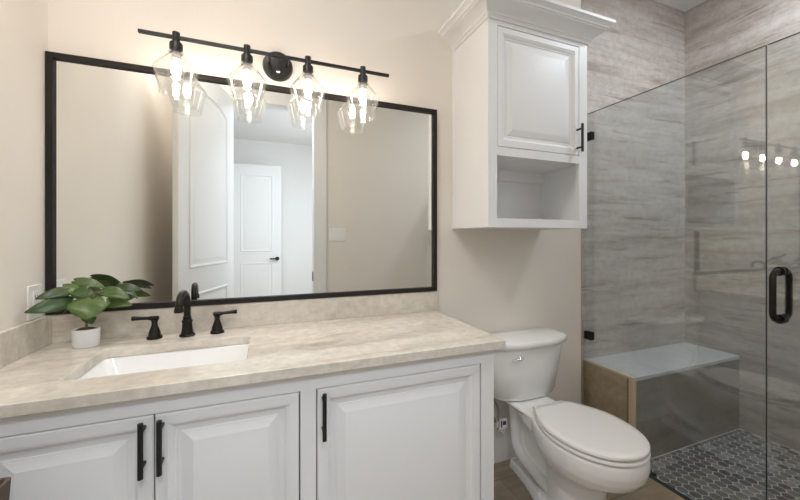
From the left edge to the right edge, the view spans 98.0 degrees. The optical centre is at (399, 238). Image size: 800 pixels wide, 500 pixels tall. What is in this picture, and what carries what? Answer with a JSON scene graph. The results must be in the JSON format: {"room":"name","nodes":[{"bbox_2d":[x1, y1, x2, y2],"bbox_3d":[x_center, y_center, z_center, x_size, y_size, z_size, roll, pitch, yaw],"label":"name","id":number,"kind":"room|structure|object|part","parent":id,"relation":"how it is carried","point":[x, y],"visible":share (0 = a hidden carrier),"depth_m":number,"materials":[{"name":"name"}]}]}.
{"room":"bathroom","nodes":[
{"label":"bathroom","id":0,"kind":"room"},
{"bbox_2d":[0,0,47,330],"bbox_3d":[-0.925,-0.215,0.272,0.100,2.890,2.020,0,0,-21],"label":"wall","id":1,"kind":"structure","parent":0,"point":[23,23],"depth_m":1.10,"materials":[{"name":"paint"}]},
{"bbox_2d":[27,284,41,320],"bbox_3d":[-1.210,0.210,1.154,0.009,0.112,0.074,0,0,-21],"label":"wall outlet","id":2,"kind":"object","parent":1,"relation":"attached to","point":[33,291],"visible":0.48,"depth_m":1.14,"materials":[{"name":"plastic"}]},
{"bbox_2d":[33,291,38,305],"bbox_3d":[-1.208,0.210,1.155,0.003,0.068,0.034,0,0,-21],"label":"receptacle","id":3,"kind":"object","parent":2,"relation":"attached to","point":[35,293],"depth_m":1.15,"materials":[{"name":"plastic"}]},
{"bbox_2d":[48,0,580,430],"bbox_3d":[-0.128,-0.175,1.721,2.639,2.970,0.100,0,0,-21],"label":"wall","id":4,"kind":"structure","parent":0,"point":[489,280],"depth_m":1.70,"materials":[{"name":"paint"}]},
{"bbox_2d":[45,51,436,314],"bbox_3d":[-0.527,-0.194,1.499,1.529,0.920,0.021,0,0,-21],"label":"wall mirror","id":5,"kind":"object","parent":4,"relation":"attached to","point":[213,197],"visible":0.93,"depth_m":1.43,"materials":[{"name":"black mirror"}]},
{"bbox_2d":[52,291,437,342],"bbox_3d":[-0.517,0.318,1.506,1.521,0.100,0.018,0,0,-21],"label":"backsplash","id":6,"kind":"structure","parent":4,"relation":"attached to","point":[113,324],"depth_m":1.46,"materials":[{"name":"beige stone"}]},
{"bbox_2d":[138,28,388,119],"bbox_3d":[-0.497,-0.668,1.426,0.945,0.274,0.181,0,0,-21],"label":"vanity light","id":7,"kind":"object","parent":4,"relation":"attached to","point":[277,66],"visible":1,"depth_m":1.42,"materials":[{"name":"clear glass"}]},
{"bbox_3d":[-0.824,-0.608,1.280,0.147,0.156,0.147,0,0,-21],"label":"lamp shade","id":8,"kind":"part","parent":7,"relation":"part of","materials":[{"name":"clear glass"}]},
{"bbox_2d":[169,31,182,55],"bbox_3d":[-0.824,-0.721,1.280,0.047,0.075,0.047,0,0,-21],"label":"socket","id":9,"kind":"object","parent":7,"relation":"attached to","point":[175,46],"depth_m":1.27,"materials":[{"name":"black metal"}]},
{"bbox_3d":[-0.824,-0.669,1.280,0.032,0.027,0.032,0,0,-21],"label":"bulb","id":10,"kind":"part","parent":7,"relation":"part of","materials":[{"name":"white glass"}]},
{"bbox_3d":[-0.824,-0.623,1.280,0.030,0.053,0.029,0,0,-21],"label":"bulb","id":11,"kind":"part","parent":7,"relation":"part of","materials":[{"name":"white glass"}]},
{"bbox_3d":[-0.601,-0.608,1.367,0.147,0.156,0.147,0,0,-21],"label":"lamp shade","id":12,"kind":"part","parent":7,"relation":"part of","materials":[{"name":"clear glass"}]},
{"bbox_2d":[241,44,252,66],"bbox_3d":[-0.601,-0.721,1.367,0.047,0.075,0.047,0,0,-21],"label":"socket","id":13,"kind":"object","parent":7,"relation":"attached to","point":[246,57],"depth_m":1.35,"materials":[{"name":"black metal"}]},
{"bbox_3d":[-0.601,-0.669,1.367,0.032,0.027,0.032,0,0,-21],"label":"bulb","id":14,"kind":"part","parent":7,"relation":"part of","materials":[{"name":"white glass"}]},
{"bbox_3d":[-0.601,-0.623,1.367,0.030,0.053,0.029,0,0,-21],"label":"bulb","id":15,"kind":"part","parent":7,"relation":"part of","materials":[{"name":"white glass"}]},
{"bbox_3d":[-0.526,-0.743,1.499,0.124,0.124,0.024,0,0,-21],"label":"plate","id":16,"kind":"part","parent":7,"relation":"part of","materials":[{"name":"black metal"}]},
{"bbox_2d":[302,55,312,76],"bbox_3d":[-0.384,-0.721,1.452,0.047,0.075,0.047,0,0,-21],"label":"socket","id":17,"kind":"object","parent":7,"relation":"attached to","point":[307,67],"depth_m":1.44,"materials":[{"name":"black metal"}]},
{"bbox_3d":[-0.384,-0.608,1.452,0.147,0.156,0.147,0,0,-21],"label":"lamp shade","id":18,"kind":"part","parent":7,"relation":"part of","materials":[{"name":"clear glass"}]},
{"bbox_3d":[-0.384,-0.669,1.452,0.032,0.027,0.032,0,0,-21],"label":"bulb","id":19,"kind":"part","parent":7,"relation":"part of","materials":[{"name":"white glass"}]},
{"bbox_3d":[-0.384,-0.623,1.452,0.030,0.053,0.029,0,0,-21],"label":"bulb","id":20,"kind":"part","parent":7,"relation":"part of","materials":[{"name":"white glass"}]},
{"bbox_2d":[358,66,367,84],"bbox_3d":[-0.164,-0.721,1.538,0.047,0.075,0.047,0,0,-21],"label":"socket","id":21,"kind":"object","parent":7,"relation":"attached to","point":[362,77],"depth_m":1.52,"materials":[{"name":"black metal"}]},
{"bbox_3d":[-0.164,-0.608,1.538,0.147,0.156,0.147,0,0,-21],"label":"lamp shade","id":22,"kind":"part","parent":7,"relation":"part of","materials":[{"name":"clear glass"}]},
{"bbox_3d":[-0.164,-0.669,1.538,0.032,0.027,0.032,0,0,-21],"label":"bulb","id":23,"kind":"part","parent":7,"relation":"part of","materials":[{"name":"white glass"}]},
{"bbox_3d":[-0.164,-0.623,1.538,0.030,0.053,0.029,0,0,-21],"label":"bulb","id":24,"kind":"part","parent":7,"relation":"part of","materials":[{"name":"white glass"}]},
{"bbox_2d":[494,398,506,432],"bbox_3d":[0.508,0.931,1.862,0.092,0.209,0.098,0,0,-21],"label":"supply valve","id":25,"kind":"object","parent":4,"relation":"attached to","point":[501,424],"visible":0.84,"depth_m":1.84,"materials":[{"name":"silver metal"}]},
{"bbox_2d":[494,428,516,463],"bbox_3d":[0.643,1.147,1.960,1.022,0.165,0.016,0,0,-21],"label":"baseboard","id":26,"kind":"structure","parent":4,"relation":"attached to","point":[503,448],"depth_m":1.93,"materials":[{"name":"white paint"}]},
{"bbox_2d":[438,0,615,229],"bbox_3d":[0.626,-0.560,1.748,0.771,1.017,0.397,0,0,-21],"label":"upper cabinet","id":27,"kind":"object","parent":4,"relation":"attached to","point":[519,67],"visible":1,"depth_m":1.66,"materials":[{"name":"white paint"}]},
{"bbox_3d":[0.626,-1.022,1.748,0.771,0.092,0.397,0,0,-21],"label":"crown","id":28,"kind":"part","parent":27,"relation":"part of","materials":[{"name":"white paint"}]},
{"bbox_3d":[0.663,-0.518,1.654,0.593,0.935,0.019,0,0,-21],"label":"frame","id":29,"kind":"part","parent":27,"relation":"part of","materials":[{"name":"white paint"}]},
{"bbox_3d":[0.660,-0.683,1.654,0.490,0.541,0.020,0,0,-21],"label":"door","id":30,"kind":"part","parent":27,"relation":"part of","materials":[{"name":"white paint"}]},
{"bbox_3d":[0.886,-0.493,1.711,0.012,0.137,0.038,0,0,-21],"label":"handle","id":31,"kind":"part","parent":27,"relation":"part of","materials":[{"name":"black metal"}]},
{"bbox_2d":[581,0,581,403],"bbox_3d":[1.113,-0.215,2.177,0.004,2.890,0.052,0,0,-21],"label":"trim","id":32,"kind":"structure","parent":4,"relation":"attached to","point":[581,0],"depth_m":2.15,"materials":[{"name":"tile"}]},
{"bbox_2d":[582,0,684,404],"bbox_3d":[1.587,-0.175,2.400,1.042,2.970,0.082,0,0,-21],"label":"wall tile","id":33,"kind":"structure","parent":4,"relation":"attached to","point":[633,239],"depth_m":2.36,"materials":[{"name":"tile"}]},
{"bbox_2d":[584,45,766,499],"bbox_3d":[1.323,0.227,1.798,0.026,2.012,0.848,0,0,-21],"label":"screen","id":34,"kind":"object","parent":33,"relation":"attached to","point":[589,335],"visible":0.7,"depth_m":1.40,"materials":[{"name":"clear glass"}]},
{"bbox_2d":[494,429,799,499],"bbox_3d":[0.727,1.270,0.970,3.685,0.080,2.120,0,0,-21],"label":"floor","id":35,"kind":"structure","parent":0,"point":[731,465],"depth_m":1.82,"materials":[{"name":"tile"}]},
{"bbox_2d":[0,477,10,499],"bbox_3d":[-0.819,0.841,0.531,0.250,0.778,0.185,0,0,-21],"label":"waste bin","id":36,"kind":"object","parent":35,"relation":"on","point":[5,483],"visible":1,"depth_m":0.65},
{"bbox_2d":[0,350,493,499],"bbox_3d":[-0.445,0.814,1.231,1.492,0.832,0.579,0,0,-21],"label":"vanity cabinet","id":37,"kind":"object","parent":35,"relation":"on","point":[420,429],"visible":0.94,"depth_m":1.01,"materials":[{"name":"white paint"}]},
{"bbox_3d":[-0.799,0.781,0.834,0.354,0.660,0.020,0,0,-21],"label":"door","id":38,"kind":"part","parent":37,"relation":"part of","materials":[{"name":"white paint"}]},
{"bbox_3d":[-0.641,0.522,0.864,0.012,0.136,0.038,0,0,-21],"label":"handle","id":39,"kind":"part","parent":37,"relation":"part of","materials":[{"name":"black metal"}]},
{"bbox_3d":[-0.604,0.522,0.878,0.012,0.136,0.038,0,0,-21],"label":"handle","id":40,"kind":"part","parent":37,"relation":"part of","materials":[{"name":"black metal"}]},
{"bbox_3d":[-0.465,0.781,0.964,0.356,0.660,0.020,0,0,-21],"label":"door","id":41,"kind":"part","parent":37,"relation":"part of","materials":[{"name":"white paint"}]},
{"bbox_2d":[0,311,505,418],"bbox_3d":[-0.430,0.383,1.246,1.529,0.030,0.566,0,0,-21],"label":"countertop","id":42,"kind":"structure","parent":37,"relation":"on","point":[44,380],"depth_m":1.10,"materials":[{"name":"beige stone"}]},
{"bbox_2d":[0,314,52,367],"bbox_3d":[-1.134,0.318,0.971,0.018,0.100,0.566,0,0,-21],"label":"side splash","id":43,"kind":"object","parent":42,"relation":"on","point":[17,342],"visible":1,"depth_m":1.08,"materials":[{"name":"beige stone"}]},
{"bbox_2d":[24,277,142,348],"bbox_3d":[-1.052,0.251,1.183,0.276,0.233,0.152,0,0,-21],"label":"potted plant","id":44,"kind":"object","parent":42,"relation":"on","point":[87,306],"visible":1,"depth_m":1.16,"materials":[{"name":"green plant"}]},
{"bbox_3d":[-1.071,0.337,1.187,0.076,0.062,0.061,0,0,-21],"label":"pot","id":45,"kind":"part","parent":44,"relation":"part of","materials":[{"name":"white ceramic"}]},
{"bbox_3d":[-1.043,0.229,1.196,0.133,0.168,0.087,0,0,-30],"label":"stem","id":46,"kind":"part","parent":44,"relation":"part of","materials":[{"name":"green plant"}]},
{"bbox_2d":[76,344,248,379],"bbox_3d":[-0.724,0.469,1.107,0.504,0.142,0.343,0,0,-21],"label":"sink","id":47,"kind":"object","parent":42,"relation":"in","point":[110,366],"visible":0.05,"depth_m":1.22,"materials":[{"name":"ceramic"}]},
{"bbox_2d":[131,290,236,339],"bbox_3d":[-0.794,0.278,1.283,0.346,0.179,0.137,0,0,-21],"label":"faucet","id":48,"kind":"object","parent":42,"relation":"on","point":[154,333],"visible":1,"depth_m":1.30,"materials":[{"name":"black metal"}]},
{"bbox_3d":[-0.931,0.292,1.274,0.084,0.021,0.018,0,0,-21],"label":"lever","id":49,"kind":"part","parent":48,"relation":"part of","materials":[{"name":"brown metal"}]},
{"bbox_3d":[-0.905,0.334,1.284,0.050,0.068,0.050,0,0,-21],"label":"handle","id":50,"kind":"part","parent":48,"relation":"part of","materials":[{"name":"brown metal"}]},
{"bbox_3d":[-0.792,0.278,1.282,0.054,0.179,0.134,0,0,-21],"label":"spout","id":51,"kind":"part","parent":48,"relation":"part of","materials":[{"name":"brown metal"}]},
{"bbox_3d":[-0.713,0.334,1.359,0.050,0.068,0.050,0,0,-21],"label":"handle","id":52,"kind":"part","parent":48,"relation":"part of","materials":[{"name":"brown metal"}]},
{"bbox_3d":[-0.687,0.292,1.369,0.084,0.021,0.018,0,0,-21],"label":"lever","id":53,"kind":"part","parent":48,"relation":"part of","materials":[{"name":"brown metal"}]},
{"bbox_3d":[-0.224,0.522,1.027,0.012,0.136,0.038,0,0,-21],"label":"handle","id":54,"kind":"part","parent":37,"relation":"part of","materials":[{"name":"black metal"}]},
{"bbox_3d":[0.017,0.781,1.152,0.574,0.660,0.020,0,0,-21],"label":"door","id":55,"kind":"part","parent":37,"relation":"part of","materials":[{"name":"white paint"}]},
{"bbox_2d":[490,327,650,499],"bbox_3d":[0.753,0.872,1.601,0.517,0.716,0.737,0,0,-21],"label":"toilet","id":56,"kind":"object","parent":35,"relation":"on","point":[564,450],"visible":0.98,"depth_m":1.53,"materials":[{"name":"white ceramic"}]},
{"bbox_3d":[0.579,0.592,1.712,0.067,0.026,0.030,0,0,-21],"label":"flush lever","id":57,"kind":"part","parent":56,"relation":"part of","materials":[{"name":"silver metal"}]},
{"bbox_3d":[0.657,0.688,1.847,0.476,0.268,0.197,0,0,-21],"label":"tank","id":58,"kind":"part","parent":56,"relation":"part of","materials":[{"name":"white ceramic"}]},
{"bbox_3d":[0.659,0.533,1.841,0.517,0.039,0.222,0,0,-21],"label":"tank lid","id":59,"kind":"part","parent":56,"relation":"part of","materials":[{"name":"white ceramic"}]},
{"bbox_3d":[0.740,1.028,1.590,0.364,0.405,0.725,0,0,-21],"label":"bowl","id":60,"kind":"part","parent":56,"relation":"part of","materials":[{"name":"white ceramic"}]},
{"bbox_3d":[0.792,0.814,1.455,0.362,0.015,0.433,0,0,-21],"label":"seat","id":61,"kind":"part","parent":56,"relation":"part of","materials":[{"name":"plastic"}]},
{"bbox_3d":[0.792,0.791,1.455,0.362,0.019,0.432,0,0,-21],"label":"lid","id":62,"kind":"part","parent":56,"relation":"part of","materials":[{"name":"plastic"}]},
{"bbox_2d":[584,342,739,458],"bbox_3d":[1.677,0.996,2.220,1.005,0.475,0.318,0,0,-21],"label":"shower bench","id":63,"kind":"object","parent":35,"relation":"on","point":[680,395],"visible":0.84,"depth_m":2.08,"materials":[{"name":"stone"}]},
{"bbox_3d":[1.215,1.001,2.060,0.022,0.458,0.280,0,0,-21],"label":"panel","id":64,"kind":"part","parent":63,"relation":"part of","materials":[{"name":"brown tile"}]},
{"bbox_3d":[1.221,0.994,2.042,0.025,0.472,0.318,0,0,-21],"label":"edge trim","id":65,"kind":"part","parent":63,"relation":"part of","materials":[{"name":"tile"}]},
{"bbox_2d":[649,474,691,499],"bbox_3d":[1.552,1.234,1.140,0.025,0.013,1.597,0,0,-21],"label":"trim","id":66,"kind":"structure","parent":35,"relation":"on","point":[650,475],"depth_m":1.71,"materials":[{"name":"black metal"}]},
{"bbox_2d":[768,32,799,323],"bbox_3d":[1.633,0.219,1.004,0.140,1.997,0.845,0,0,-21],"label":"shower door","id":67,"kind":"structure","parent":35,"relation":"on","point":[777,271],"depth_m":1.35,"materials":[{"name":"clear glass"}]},
{"bbox_3d":[1.493,0.222,1.363,0.140,0.223,0.036,0,0,-21],"label":"pull handle","id":68,"kind":"part","parent":67,"relation":"part of","materials":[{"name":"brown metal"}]},
{"bbox_2d":[654,0,705,11],"bbox_3d":[0.650,-1.700,-0.605,5.172,0.080,5.000,0,0,-21],"label":"ceiling","id":69,"kind":"structure","parent":0,"point":[683,5],"depth_m":2.46,"materials":[{"name":"paint"}]},
{"bbox_2d":[685,0,799,452],"bbox_3d":[2.468,-0.175,1.714,0.100,2.970,2.000,0,0,-21],"label":"wall","id":70,"kind":"structure","parent":0,"point":[725,102],"depth_m":2.23,"materials":[{"name":"tile"}]}
]}

